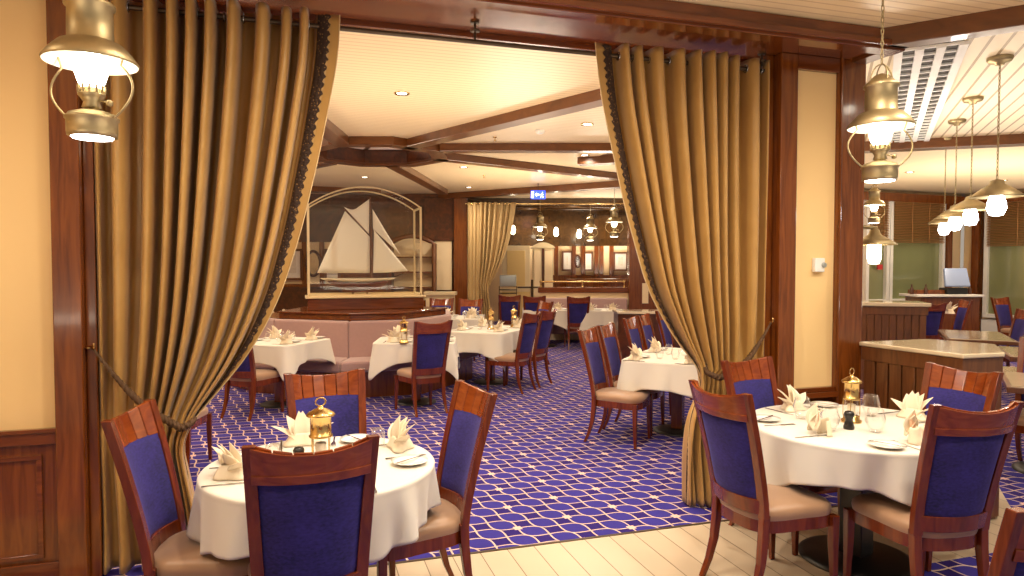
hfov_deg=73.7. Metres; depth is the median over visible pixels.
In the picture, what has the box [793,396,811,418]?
glass tumbler
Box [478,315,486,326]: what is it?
folded napkin
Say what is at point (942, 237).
blind
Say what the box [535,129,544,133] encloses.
smoke detector
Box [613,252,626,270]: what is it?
framed picture
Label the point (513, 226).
wall lamp
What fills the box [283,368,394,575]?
dining chair
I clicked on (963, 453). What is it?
dining chair
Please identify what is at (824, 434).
knife
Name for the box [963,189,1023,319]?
wall
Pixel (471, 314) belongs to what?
folded napkin
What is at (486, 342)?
tablecloth
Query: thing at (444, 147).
trim
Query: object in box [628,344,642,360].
folded napkin
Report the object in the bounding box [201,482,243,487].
knife
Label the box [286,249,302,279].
framed picture
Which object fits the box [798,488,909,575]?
round table
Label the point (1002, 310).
dining chair
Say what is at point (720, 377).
tieback
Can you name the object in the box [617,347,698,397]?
tablecloth
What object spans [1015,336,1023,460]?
dining chair
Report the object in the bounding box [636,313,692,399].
dining chair
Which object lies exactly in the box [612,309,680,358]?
sideboard
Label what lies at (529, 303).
dining chair
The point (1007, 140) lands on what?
ceiling beam
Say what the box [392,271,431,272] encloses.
shelf
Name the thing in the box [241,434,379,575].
dining chair
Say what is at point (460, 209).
trim
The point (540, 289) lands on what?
trim
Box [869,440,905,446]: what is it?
knife
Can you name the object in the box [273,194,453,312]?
wall
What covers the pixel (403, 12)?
trim
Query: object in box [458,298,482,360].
dining chair
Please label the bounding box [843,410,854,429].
pepper mill
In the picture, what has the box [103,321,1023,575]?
floor
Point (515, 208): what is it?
trim
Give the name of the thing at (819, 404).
plate
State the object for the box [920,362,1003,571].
dining chair
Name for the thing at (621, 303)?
banquette
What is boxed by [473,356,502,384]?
dining table
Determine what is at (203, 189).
curtain
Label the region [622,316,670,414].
dining chair
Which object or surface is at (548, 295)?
wall partition
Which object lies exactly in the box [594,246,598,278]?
trim
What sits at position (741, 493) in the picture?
dining chair
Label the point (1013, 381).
table
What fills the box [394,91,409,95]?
recessed light
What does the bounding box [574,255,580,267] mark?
oval mirror
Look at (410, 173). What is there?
trim
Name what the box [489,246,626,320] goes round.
wall
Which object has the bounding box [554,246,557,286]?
trim
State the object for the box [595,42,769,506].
curtain
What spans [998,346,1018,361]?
dining chair
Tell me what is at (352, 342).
banquette
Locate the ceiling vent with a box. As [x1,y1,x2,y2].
[890,40,968,142]
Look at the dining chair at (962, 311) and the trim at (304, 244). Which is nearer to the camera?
the dining chair at (962, 311)
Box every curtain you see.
[94,0,339,574]
[467,202,515,323]
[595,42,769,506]
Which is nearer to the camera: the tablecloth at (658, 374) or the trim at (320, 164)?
the tablecloth at (658, 374)
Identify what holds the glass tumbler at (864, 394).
on the tablecloth at (845, 459)
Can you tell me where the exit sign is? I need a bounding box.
[531,190,545,198]
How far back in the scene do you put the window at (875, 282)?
13.95 m
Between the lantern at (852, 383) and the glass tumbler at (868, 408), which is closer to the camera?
the glass tumbler at (868, 408)
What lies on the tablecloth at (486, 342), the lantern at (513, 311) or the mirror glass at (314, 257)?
the lantern at (513, 311)
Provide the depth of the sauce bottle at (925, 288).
12.83 m
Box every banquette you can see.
[235,310,478,396]
[546,298,626,333]
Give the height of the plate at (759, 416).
0.014 m
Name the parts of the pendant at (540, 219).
lamp shade, oil tank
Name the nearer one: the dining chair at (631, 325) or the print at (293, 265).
the dining chair at (631, 325)
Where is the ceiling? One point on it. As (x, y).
(449, 84)
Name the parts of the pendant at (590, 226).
lamp shade, oil tank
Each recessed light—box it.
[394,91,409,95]
[581,123,593,125]
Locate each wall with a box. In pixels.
[0,0,54,430]
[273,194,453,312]
[435,241,451,289]
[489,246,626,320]
[508,210,626,245]
[553,275,656,308]
[794,70,835,387]
[864,189,961,287]
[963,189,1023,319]
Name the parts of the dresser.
panel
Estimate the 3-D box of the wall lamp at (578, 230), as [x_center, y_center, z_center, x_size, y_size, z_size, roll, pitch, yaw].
[1.717,-1.383,17.453,0.120,0.240,0.140,0,2,0]
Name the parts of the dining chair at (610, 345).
rail, leg, frame, backrest, leg, seat, leg, seat frame, leg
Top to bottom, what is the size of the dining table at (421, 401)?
0.745 m
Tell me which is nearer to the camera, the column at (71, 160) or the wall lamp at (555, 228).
the column at (71, 160)
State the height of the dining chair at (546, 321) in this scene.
1.045 m
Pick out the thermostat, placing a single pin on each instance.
(818, 264)
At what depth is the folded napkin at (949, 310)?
11.86 m
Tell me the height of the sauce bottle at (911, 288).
0.190 m
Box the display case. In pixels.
[307,186,421,296]
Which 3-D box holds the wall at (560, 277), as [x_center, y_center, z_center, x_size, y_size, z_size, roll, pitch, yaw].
[3.554,0.299,19.981,4.893,1.357,0.080,0,2,0]
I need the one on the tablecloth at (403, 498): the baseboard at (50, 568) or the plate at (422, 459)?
the plate at (422, 459)
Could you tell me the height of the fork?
0.003 m
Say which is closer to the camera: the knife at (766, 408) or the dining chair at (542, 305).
the knife at (766, 408)
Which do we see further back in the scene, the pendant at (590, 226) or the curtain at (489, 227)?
the pendant at (590, 226)
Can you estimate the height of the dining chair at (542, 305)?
1.045 m
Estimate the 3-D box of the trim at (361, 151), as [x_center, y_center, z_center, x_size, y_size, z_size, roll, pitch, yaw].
[-1.826,-1.880,9.166,1.885,0.240,1.885,2,3,45]
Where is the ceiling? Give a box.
[311,0,1023,197]
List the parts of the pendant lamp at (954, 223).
lamp shade, glass globe, chain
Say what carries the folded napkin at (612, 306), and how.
on the tablecloth at (603, 317)
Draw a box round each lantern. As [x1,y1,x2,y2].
[306,397,335,453]
[399,316,408,343]
[487,309,494,328]
[510,308,516,326]
[841,368,862,423]
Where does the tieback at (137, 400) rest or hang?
attached to the curtain at (203, 189)
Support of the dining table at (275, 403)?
on the floor
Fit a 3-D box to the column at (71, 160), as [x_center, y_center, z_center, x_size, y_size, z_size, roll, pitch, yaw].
[-2.271,-0.031,3.593,0.180,3.120,0.270,-1,2,-17]
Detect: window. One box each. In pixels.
[862,200,890,300]
[889,201,945,300]
[982,201,1023,317]
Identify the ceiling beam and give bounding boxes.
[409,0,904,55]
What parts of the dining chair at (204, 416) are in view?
leg, seat frame, seat, leg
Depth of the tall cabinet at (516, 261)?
16.58 m
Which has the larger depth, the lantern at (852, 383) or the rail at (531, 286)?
the rail at (531, 286)
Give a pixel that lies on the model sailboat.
(349, 250)
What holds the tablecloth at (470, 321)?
on the dining table
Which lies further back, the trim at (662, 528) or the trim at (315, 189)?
the trim at (315, 189)
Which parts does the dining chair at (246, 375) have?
leg, backrest, frame, leg, leg, seat frame, seat, leg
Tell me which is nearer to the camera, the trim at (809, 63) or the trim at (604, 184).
the trim at (809, 63)
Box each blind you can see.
[870,201,889,238]
[893,202,945,242]
[986,201,1023,245]
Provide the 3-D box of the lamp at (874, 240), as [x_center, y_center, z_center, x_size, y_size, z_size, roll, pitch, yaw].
[2.708,-0.361,5.149,0.378,0.365,0.314,-1,2,-17]
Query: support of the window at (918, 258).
in the wall at (956, 234)
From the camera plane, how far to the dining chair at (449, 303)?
12.61 m
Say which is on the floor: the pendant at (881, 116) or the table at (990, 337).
the table at (990, 337)
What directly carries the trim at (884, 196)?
attached to the wall at (956, 234)
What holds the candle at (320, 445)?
on the lantern at (320, 417)
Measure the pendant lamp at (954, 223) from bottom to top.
1.200 m
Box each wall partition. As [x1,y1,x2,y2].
[541,293,627,339]
[642,283,647,302]
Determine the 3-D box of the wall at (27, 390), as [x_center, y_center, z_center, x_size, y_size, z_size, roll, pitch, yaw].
[-3.701,-0.416,3.145,2.810,2.320,0.170,-1,2,-17]
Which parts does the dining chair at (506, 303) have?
backrest, rail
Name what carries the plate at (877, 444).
on the tablecloth at (845, 459)
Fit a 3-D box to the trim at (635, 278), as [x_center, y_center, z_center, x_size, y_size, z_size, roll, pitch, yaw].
[2.844,-0.455,14.993,0.593,3.200,0.300,0,2,0]
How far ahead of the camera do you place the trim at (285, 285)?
14.85 m
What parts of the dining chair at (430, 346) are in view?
leg, leg, seat frame, seat, leg, backrest, frame, rail, leg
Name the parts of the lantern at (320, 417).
ring handle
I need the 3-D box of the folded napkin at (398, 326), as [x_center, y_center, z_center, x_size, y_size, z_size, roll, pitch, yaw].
[-1.397,0.528,8.447,0.287,0.158,0.126,0,2,-3]
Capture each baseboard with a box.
[0,560,58,575]
[816,487,836,493]
[981,319,997,331]
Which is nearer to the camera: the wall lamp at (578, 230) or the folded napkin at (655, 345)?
the folded napkin at (655, 345)
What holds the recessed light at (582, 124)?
in the ceiling
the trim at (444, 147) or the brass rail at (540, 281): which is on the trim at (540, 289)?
the brass rail at (540, 281)
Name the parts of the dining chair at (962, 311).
backrest, frame, rail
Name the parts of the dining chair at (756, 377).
rail, frame, backrest, leg, seat frame, leg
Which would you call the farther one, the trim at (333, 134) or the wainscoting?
the trim at (333, 134)
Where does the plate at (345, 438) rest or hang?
on the tablecloth at (403, 498)
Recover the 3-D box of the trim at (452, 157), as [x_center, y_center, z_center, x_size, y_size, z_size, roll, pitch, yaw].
[0.793,-1.867,10.848,4.699,0.101,0.200,-1,2,-38]
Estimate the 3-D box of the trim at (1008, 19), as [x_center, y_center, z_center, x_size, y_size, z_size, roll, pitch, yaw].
[4.575,-1.630,3.251,5.050,0.140,0.140,1,2,33]
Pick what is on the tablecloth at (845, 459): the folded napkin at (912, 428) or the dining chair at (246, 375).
the folded napkin at (912, 428)
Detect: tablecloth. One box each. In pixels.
[186,436,440,562]
[253,337,335,380]
[368,336,459,379]
[451,315,483,329]
[451,325,534,370]
[521,308,566,329]
[579,308,616,330]
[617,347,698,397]
[756,404,926,506]
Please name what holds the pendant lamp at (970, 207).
hanging from the ceiling
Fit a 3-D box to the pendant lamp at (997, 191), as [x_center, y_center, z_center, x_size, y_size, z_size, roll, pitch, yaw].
[3.692,-1.145,5.187,0.354,1.200,0.354,-1,2,-23]
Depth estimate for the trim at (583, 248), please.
19.89 m
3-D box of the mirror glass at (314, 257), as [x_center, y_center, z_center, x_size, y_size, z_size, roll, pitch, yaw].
[-4.314,-0.534,14.830,0.300,0.530,0.010,0,2,0]
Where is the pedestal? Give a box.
[270,295,447,321]
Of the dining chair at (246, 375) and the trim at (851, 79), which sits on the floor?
the dining chair at (246, 375)
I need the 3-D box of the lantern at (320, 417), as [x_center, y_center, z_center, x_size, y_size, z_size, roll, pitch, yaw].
[-0.853,0.638,3.046,0.129,0.305,0.129,-1,2,-29]
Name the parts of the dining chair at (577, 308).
leg, leg, rail, backrest, frame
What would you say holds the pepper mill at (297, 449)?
on the tablecloth at (403, 498)
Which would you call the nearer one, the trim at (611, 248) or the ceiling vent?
the ceiling vent
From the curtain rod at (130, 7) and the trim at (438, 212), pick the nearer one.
the curtain rod at (130, 7)
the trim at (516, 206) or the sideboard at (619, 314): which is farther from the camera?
the trim at (516, 206)
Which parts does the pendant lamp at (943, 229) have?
lamp shade, glass globe, chain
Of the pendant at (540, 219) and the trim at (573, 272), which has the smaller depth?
the pendant at (540, 219)
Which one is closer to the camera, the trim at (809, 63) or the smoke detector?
the trim at (809, 63)
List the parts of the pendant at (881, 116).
oil tank, lamp shade, chain, burner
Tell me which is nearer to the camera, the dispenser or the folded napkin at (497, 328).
the folded napkin at (497, 328)
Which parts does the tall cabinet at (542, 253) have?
door, cornice, door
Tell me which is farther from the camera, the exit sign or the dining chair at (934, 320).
the exit sign
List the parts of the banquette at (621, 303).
seat, backrest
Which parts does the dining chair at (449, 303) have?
rail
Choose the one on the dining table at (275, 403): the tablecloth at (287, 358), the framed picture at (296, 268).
the tablecloth at (287, 358)
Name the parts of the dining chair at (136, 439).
rail, frame, backrest, leg, seat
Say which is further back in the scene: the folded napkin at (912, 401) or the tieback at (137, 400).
the folded napkin at (912, 401)
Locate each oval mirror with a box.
[305,250,320,276]
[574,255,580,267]
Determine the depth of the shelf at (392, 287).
14.58 m
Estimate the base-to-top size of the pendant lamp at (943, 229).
1.200 m
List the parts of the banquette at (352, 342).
backrest, seat, backrest, seat, backrest, backrest, seat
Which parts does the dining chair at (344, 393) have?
rail, frame, backrest, leg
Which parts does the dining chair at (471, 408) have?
leg, seat frame, seat, leg, backrest, leg, frame, rail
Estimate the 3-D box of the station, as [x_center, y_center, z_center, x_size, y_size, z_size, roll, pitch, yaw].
[8.103,0.625,12.928,1.240,1.180,0.600,0,2,0]
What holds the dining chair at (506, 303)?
on the floor
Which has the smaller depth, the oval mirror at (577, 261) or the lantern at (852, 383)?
the lantern at (852, 383)
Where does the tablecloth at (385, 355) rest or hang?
on the dining table at (421, 401)
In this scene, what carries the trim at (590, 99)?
attached to the ceiling
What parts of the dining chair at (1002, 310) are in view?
rail, frame, backrest, seat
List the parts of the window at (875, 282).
pane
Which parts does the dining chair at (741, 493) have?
leg, rail, backrest, frame, leg, leg, seat frame, seat, leg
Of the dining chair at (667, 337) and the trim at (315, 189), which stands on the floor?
the dining chair at (667, 337)
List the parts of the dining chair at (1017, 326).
frame, backrest, rail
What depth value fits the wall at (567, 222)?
17.56 m
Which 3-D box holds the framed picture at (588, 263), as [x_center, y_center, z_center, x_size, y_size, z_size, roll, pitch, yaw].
[2.225,-0.773,19.905,0.280,0.556,0.040,0,2,0]
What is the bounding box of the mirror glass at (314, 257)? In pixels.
[310,253,318,273]
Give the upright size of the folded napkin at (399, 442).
0.158 m
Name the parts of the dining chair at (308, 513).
backrest, rail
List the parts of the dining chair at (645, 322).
rail, frame, backrest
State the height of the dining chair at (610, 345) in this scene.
1.045 m
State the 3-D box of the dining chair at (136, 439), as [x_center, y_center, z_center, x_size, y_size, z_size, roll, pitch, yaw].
[-1.343,1.030,2.915,0.648,1.045,0.472,0,2,-7]
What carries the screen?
on the station
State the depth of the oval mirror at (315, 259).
14.82 m
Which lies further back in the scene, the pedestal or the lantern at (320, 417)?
the pedestal
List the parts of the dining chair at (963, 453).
leg, seat frame, seat, leg, leg, backrest, frame, rail, leg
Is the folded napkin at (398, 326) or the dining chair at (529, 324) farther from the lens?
the dining chair at (529, 324)
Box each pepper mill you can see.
[293,446,304,453]
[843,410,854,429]
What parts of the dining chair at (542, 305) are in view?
rail, frame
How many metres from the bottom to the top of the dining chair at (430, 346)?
1.045 m
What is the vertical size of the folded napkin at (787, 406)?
0.158 m
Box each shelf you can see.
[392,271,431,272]
[392,287,431,287]
[397,257,431,257]
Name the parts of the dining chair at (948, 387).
leg, backrest, rail, frame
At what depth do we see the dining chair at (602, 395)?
6.33 m
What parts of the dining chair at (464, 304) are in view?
rail, backrest, frame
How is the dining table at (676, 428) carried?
on the floor
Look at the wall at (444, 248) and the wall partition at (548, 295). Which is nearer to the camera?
the wall at (444, 248)
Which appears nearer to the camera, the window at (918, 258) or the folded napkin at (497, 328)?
the folded napkin at (497, 328)
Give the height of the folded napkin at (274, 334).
0.158 m
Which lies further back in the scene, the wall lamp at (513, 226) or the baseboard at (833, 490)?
the wall lamp at (513, 226)
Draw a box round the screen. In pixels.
[939,268,969,293]
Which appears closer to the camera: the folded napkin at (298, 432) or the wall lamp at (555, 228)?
the folded napkin at (298, 432)
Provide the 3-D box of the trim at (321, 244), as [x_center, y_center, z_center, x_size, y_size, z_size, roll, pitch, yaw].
[-4.134,-0.526,14.866,0.100,0.950,0.050,0,2,0]
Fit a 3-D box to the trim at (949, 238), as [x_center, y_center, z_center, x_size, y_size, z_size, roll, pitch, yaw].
[9.327,-0.346,14.725,0.180,3.000,0.200,-1,2,-21]
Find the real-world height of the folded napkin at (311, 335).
0.158 m
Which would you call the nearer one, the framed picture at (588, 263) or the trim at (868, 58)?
the trim at (868, 58)
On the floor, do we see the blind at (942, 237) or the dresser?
the dresser
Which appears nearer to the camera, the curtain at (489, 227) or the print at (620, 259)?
the curtain at (489, 227)
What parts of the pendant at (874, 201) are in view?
oil tank, lamp shade, burner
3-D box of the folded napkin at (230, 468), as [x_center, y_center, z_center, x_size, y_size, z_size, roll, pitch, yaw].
[-1.196,0.719,2.870,0.121,0.152,0.275,-2,3,-40]
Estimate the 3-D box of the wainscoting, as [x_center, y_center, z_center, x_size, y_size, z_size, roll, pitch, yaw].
[-3.693,1.134,3.171,2.810,0.820,0.225,-1,2,-17]
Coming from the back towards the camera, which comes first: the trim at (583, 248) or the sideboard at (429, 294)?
the trim at (583, 248)
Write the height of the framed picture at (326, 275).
0.680 m
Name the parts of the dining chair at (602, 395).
rail, leg, frame, backrest, leg, seat frame, seat, leg, leg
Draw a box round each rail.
[517,280,539,296]
[539,280,625,286]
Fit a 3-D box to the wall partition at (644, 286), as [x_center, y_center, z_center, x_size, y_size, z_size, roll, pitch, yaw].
[2.899,0.115,14.857,0.132,0.439,0.030,0,2,0]
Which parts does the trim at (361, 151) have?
panel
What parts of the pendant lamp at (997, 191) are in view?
lamp shade, glass globe, chain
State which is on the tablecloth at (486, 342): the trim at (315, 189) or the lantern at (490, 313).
the lantern at (490, 313)
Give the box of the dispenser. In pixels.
[498,275,516,321]
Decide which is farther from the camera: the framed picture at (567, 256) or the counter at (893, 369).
the framed picture at (567, 256)
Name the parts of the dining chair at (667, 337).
backrest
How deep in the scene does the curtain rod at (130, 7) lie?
4.08 m
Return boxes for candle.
[315,441,326,451]
[847,403,855,415]
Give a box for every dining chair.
[100,399,249,575]
[185,407,211,466]
[220,348,283,420]
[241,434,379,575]
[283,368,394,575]
[376,380,497,575]
[394,320,452,417]
[429,298,453,314]
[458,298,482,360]
[486,311,541,393]
[498,295,520,325]
[505,309,556,387]
[523,296,545,310]
[523,300,553,366]
[564,296,589,349]
[577,326,650,449]
[597,322,664,435]
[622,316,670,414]
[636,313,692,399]
[655,311,674,347]
[688,379,839,575]
[720,356,839,555]
[843,401,1023,575]
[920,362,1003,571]
[926,303,946,339]
[940,299,972,339]
[987,507,1023,575]
[990,297,1012,345]
[1003,308,1023,366]
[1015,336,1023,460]
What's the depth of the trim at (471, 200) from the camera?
15.84 m
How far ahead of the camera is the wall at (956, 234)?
14.96 m
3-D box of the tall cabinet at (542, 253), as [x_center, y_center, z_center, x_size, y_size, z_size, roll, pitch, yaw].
[0.753,-0.017,16.844,0.586,2.200,0.530,0,2,0]
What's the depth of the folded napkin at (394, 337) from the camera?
7.89 m
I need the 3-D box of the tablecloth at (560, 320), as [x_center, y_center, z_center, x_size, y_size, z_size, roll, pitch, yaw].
[0.665,0.663,13.933,1.020,0.477,0.975,0,2,0]
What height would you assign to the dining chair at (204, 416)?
1.045 m
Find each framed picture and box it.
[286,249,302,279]
[324,249,339,277]
[562,251,572,270]
[584,252,592,270]
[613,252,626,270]
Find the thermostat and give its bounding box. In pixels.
[812,258,826,271]
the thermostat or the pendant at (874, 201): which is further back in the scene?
the pendant at (874, 201)
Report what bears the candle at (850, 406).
on the lantern at (852, 383)
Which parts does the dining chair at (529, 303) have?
backrest, rail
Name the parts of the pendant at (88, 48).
lamp shade, oil tank, burner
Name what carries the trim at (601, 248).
attached to the wall at (494, 287)
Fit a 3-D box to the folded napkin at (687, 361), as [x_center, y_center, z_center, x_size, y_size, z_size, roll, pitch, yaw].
[1.641,0.603,6.217,0.126,0.158,0.287,1,2,28]
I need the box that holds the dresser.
[387,234,436,306]
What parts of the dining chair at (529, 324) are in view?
leg, leg, seat, seat frame, leg, backrest, frame, leg, rail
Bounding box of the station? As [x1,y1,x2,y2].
[899,289,983,330]
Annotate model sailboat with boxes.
[317,197,408,293]
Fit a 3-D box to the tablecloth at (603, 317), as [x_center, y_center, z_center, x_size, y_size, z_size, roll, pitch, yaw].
[1.768,0.677,13.733,0.939,0.491,0.918,0,2,0]
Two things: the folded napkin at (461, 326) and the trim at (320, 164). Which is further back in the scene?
the trim at (320, 164)
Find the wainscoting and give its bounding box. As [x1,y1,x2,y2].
[0,427,57,566]
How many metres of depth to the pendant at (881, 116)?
3.62 m
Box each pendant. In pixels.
[39,0,139,141]
[532,214,547,239]
[583,206,597,240]
[605,190,622,236]
[846,0,915,182]
[864,183,885,223]
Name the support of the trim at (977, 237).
attached to the wall at (967, 229)
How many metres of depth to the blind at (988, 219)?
14.05 m
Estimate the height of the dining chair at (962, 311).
1.045 m
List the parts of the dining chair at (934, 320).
backrest, rail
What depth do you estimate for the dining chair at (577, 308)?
13.28 m
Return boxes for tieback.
[85,343,196,431]
[703,319,773,380]
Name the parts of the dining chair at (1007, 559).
rail, backrest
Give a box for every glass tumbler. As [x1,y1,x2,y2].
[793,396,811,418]
[861,394,880,416]
[865,408,885,432]
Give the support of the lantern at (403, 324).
on the tablecloth at (385, 355)
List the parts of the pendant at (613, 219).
lamp shade, oil tank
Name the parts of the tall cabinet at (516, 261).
door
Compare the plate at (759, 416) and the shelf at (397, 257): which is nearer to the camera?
the plate at (759, 416)
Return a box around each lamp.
[511,225,514,234]
[554,227,557,236]
[577,229,580,238]
[863,225,897,263]
[928,137,951,234]
[936,118,965,230]
[948,96,986,225]
[969,54,1023,215]
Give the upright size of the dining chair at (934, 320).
1.045 m
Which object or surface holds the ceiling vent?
in the ceiling
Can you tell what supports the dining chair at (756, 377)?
on the floor
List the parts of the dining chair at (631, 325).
rail, frame, backrest, leg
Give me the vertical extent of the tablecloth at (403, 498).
0.271 m
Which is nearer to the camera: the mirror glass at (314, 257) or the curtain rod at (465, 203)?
the curtain rod at (465, 203)
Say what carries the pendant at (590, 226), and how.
hanging from the ceiling
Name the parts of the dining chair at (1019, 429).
leg, seat frame, frame, seat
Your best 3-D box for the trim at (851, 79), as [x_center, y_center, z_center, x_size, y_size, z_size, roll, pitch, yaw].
[2.410,-0.081,5.090,0.230,3.120,0.315,-1,2,-17]
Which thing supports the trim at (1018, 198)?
attached to the wall at (967, 229)
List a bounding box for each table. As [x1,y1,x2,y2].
[260,368,286,407]
[397,362,435,405]
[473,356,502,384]
[653,392,684,436]
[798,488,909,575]
[938,330,1018,345]
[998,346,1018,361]
[1002,366,1023,473]
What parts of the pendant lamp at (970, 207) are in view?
lamp shade, glass globe, chain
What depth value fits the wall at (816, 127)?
4.90 m
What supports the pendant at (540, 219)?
hanging from the ceiling
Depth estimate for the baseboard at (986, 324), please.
14.46 m
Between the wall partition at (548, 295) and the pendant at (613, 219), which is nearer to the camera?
the pendant at (613, 219)
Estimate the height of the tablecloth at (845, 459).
0.336 m
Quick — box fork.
[764,423,795,425]
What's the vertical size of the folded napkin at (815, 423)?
0.166 m
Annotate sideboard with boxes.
[423,291,456,314]
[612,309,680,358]
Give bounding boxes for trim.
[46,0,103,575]
[179,0,868,59]
[284,284,333,286]
[302,242,306,283]
[311,186,380,194]
[316,162,336,168]
[318,136,447,166]
[319,242,324,283]
[323,118,348,144]
[369,505,837,566]
[385,166,447,194]
[401,89,602,148]
[424,198,453,240]
[431,153,617,180]
[438,181,619,198]
[440,143,611,152]
[454,198,467,314]
[468,198,623,205]
[515,208,624,209]
[516,206,624,207]
[538,287,627,292]
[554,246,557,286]
[571,246,575,278]
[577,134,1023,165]
[581,246,585,278]
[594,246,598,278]
[599,246,603,278]
[609,246,613,278]
[627,219,655,308]
[759,52,797,404]
[794,54,840,403]
[831,58,865,405]
[852,54,887,63]
[864,191,964,204]
[883,5,1023,48]
[944,204,952,287]
[970,211,984,330]
[979,192,1023,202]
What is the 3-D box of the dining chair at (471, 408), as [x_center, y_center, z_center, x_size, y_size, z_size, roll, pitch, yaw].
[-0.415,1.017,3.304,0.648,1.045,0.472,-1,2,-26]
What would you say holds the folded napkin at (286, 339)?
on the tablecloth at (287, 358)
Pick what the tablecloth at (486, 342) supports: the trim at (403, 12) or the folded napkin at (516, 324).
the folded napkin at (516, 324)
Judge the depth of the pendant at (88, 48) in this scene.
2.59 m
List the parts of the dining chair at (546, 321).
leg, leg, seat, leg, seat frame, backrest, frame, leg, rail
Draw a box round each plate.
[339,434,368,442]
[391,455,427,465]
[756,414,780,421]
[811,401,838,406]
[867,439,905,448]
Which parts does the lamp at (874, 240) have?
arm, glass globe, lamp shade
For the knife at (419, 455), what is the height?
0.002 m
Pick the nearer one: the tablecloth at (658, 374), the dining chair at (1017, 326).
the tablecloth at (658, 374)
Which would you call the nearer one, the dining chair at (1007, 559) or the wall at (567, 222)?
the dining chair at (1007, 559)
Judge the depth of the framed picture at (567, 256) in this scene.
19.90 m
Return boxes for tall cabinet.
[502,246,529,323]
[530,242,554,297]
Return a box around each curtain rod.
[128,4,765,72]
[465,203,623,204]
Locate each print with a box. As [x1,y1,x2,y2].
[289,255,295,272]
[618,257,622,265]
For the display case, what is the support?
on the pedestal
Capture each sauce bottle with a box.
[910,284,913,293]
[924,284,927,293]
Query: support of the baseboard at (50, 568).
attached to the wainscoting
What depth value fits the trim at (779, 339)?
4.79 m
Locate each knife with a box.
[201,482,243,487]
[395,455,422,463]
[766,408,793,414]
[795,434,826,437]
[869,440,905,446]
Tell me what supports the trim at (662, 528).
on the floor
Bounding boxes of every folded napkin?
[211,442,243,480]
[267,325,281,337]
[271,411,333,446]
[279,330,294,343]
[305,327,318,339]
[383,328,400,342]
[386,415,414,452]
[389,324,410,337]
[456,319,466,329]
[464,309,476,317]
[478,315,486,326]
[493,321,504,331]
[512,317,521,327]
[553,302,563,309]
[608,302,617,309]
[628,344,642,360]
[648,337,661,351]
[684,355,692,363]
[777,385,805,412]
[806,402,832,436]
[891,390,932,421]
[904,409,924,444]
[945,301,957,313]
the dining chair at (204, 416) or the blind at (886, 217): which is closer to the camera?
the dining chair at (204, 416)

